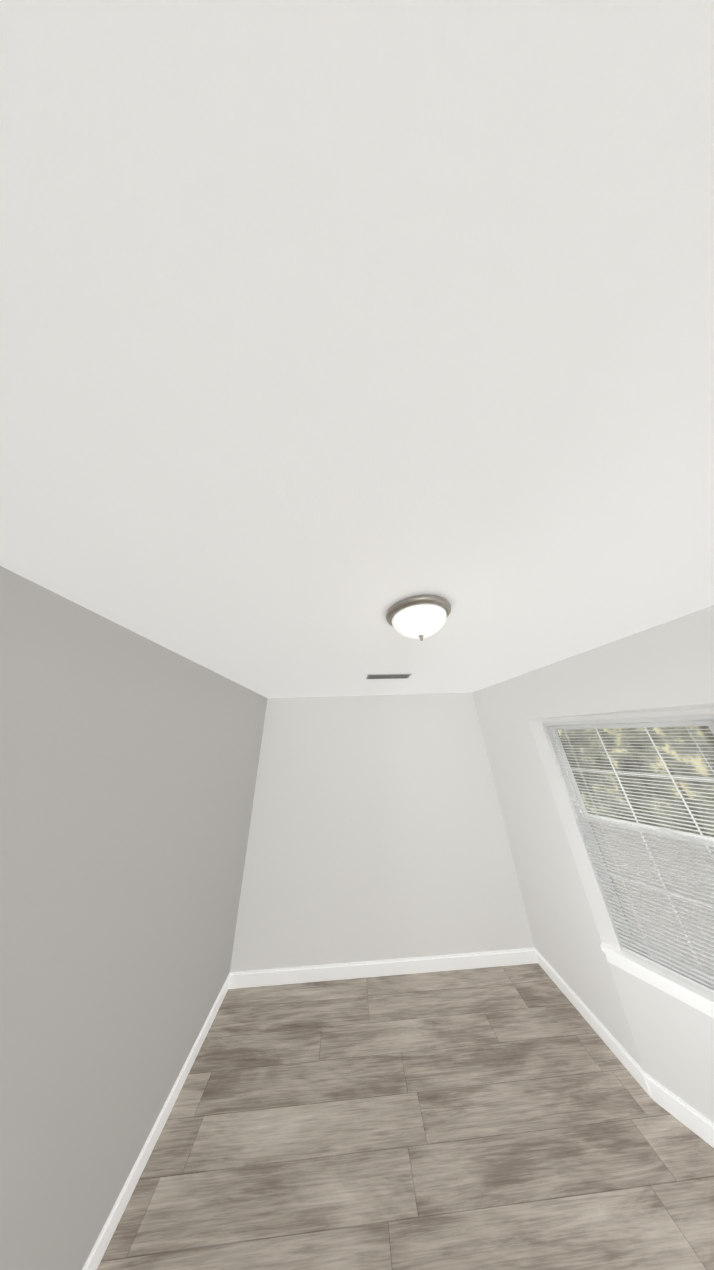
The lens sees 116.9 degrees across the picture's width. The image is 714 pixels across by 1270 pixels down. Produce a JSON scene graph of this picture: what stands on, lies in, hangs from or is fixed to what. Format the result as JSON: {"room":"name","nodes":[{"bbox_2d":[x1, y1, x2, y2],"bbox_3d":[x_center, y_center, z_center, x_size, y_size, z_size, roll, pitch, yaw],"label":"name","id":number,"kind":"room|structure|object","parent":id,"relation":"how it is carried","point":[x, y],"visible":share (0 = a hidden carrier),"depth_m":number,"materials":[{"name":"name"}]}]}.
{"room":"empty room","nodes":[
{"label":"empty room","id":0,"kind":"room"},
{"bbox_2d":[0,566,266,1269],"bbox_3d":[-1.074,0.497,-0.612,0.140,2.500,6.600,0,-25,-3],"label":"wall","id":1,"kind":"structure","parent":0,"point":[129,760],"depth_m":0.91,"materials":[{"name":"grey paint"}]},
{"bbox_2d":[0,0,713,697],"bbox_3d":[0.720,-0.653,-0.003,3.802,0.203,6.880,0,-25,-3],"label":"ceiling","id":2,"kind":"structure","parent":0,"point":[332,332],"depth_m":0.30,"materials":[{"name":"white paint"}]},
{"bbox_2d":[366,674,411,678],"bbox_3d":[0.290,0.388,2.033,0.400,0.009,0.165,0,-25,-3],"label":"ceiling vent","id":3,"kind":"object","parent":2,"relation":"in","point":[388,676],"visible":0.98,"depth_m":2.01,"materials":[{"name":"silver metal"}]},
{"bbox_2d":[386,595,450,640],"bbox_3d":[0.274,-0.040,0.962,0.284,0.143,0.284,0,-25,-3],"label":"flush-mount light fixture","id":4,"kind":"object","parent":2,"relation":"attached to","point":[420,617],"visible":1,"depth_m":0.89,"materials":[{"name":"white glass"}]},
{"bbox_2d":[230,692,534,971],"bbox_3d":[0.238,1.891,2.519,3.042,2.500,0.140,0,-25,-3],"label":"wall","id":5,"kind":"structure","parent":0,"point":[377,830],"depth_m":2.31,"materials":[{"name":"white paint"}]},
{"bbox_2d":[97,963,713,1269],"bbox_3d":[0.740,1.655,-1.062,3.702,0.080,6.880,0,-25,-3],"label":"floor","id":6,"kind":"structure","parent":0,"point":[514,1117],"depth_m":1.12,"materials":[{"name":"grey laminate"}]},
{"bbox_2d":[473,677,713,1122],"bbox_3d":[2.104,0.471,-0.458,0.700,2.500,6.600,0,-25,-3],"label":"wall","id":7,"kind":"structure","parent":0,"point":[567,941],"depth_m":1.70,"materials":[{"name":"white paint"}]},
{"bbox_2d":[82,948,713,1269],"bbox_3d":[0.688,1.579,-1.030,3.322,0.088,6.600,0,-25,-3],"label":"baseboard","id":8,"kind":"structure","parent":7,"relation":"attached to","point":[687,1115],"depth_m":1.68,"materials":[{"name":"white wood"}]},
{"bbox_2d":[546,714,713,1017],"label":"window","id":9,"kind":"structure","parent":7,"relation":"in","point":[651,724],"depth_m":1.43,"materials":[{"name":"white plastic"}]},
{"bbox_2d":[543,714,713,992],"bbox_3d":[1.974,1.273,1.392,0.037,1.377,0.888,14,-29,-31],"label":"window blinds","id":10,"kind":"object","parent":9,"relation":"attached to","point":[697,981],"visible":0.98,"depth_m":1.41,"materials":[{"name":"white plastic"}]},
{"bbox_2d":[515,605,713,718],"bbox_3d":[2.032,0.002,0.939,0.700,0.480,2.790,0,-25,-3],"label":"wall","id":11,"kind":"structure","parent":0,"point":[667,666],"depth_m":1.32,"materials":[{"name":"white paint"}]},
{"label":"outside","id":12,"kind":"structure","parent":0,"visible":0},
{"bbox_2d":[558,720,713,836],"bbox_3d":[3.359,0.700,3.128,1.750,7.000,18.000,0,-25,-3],"label":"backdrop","id":13,"kind":"structure","parent":12,"point":[627,732],"depth_m":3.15,"materials":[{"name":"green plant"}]}
]}

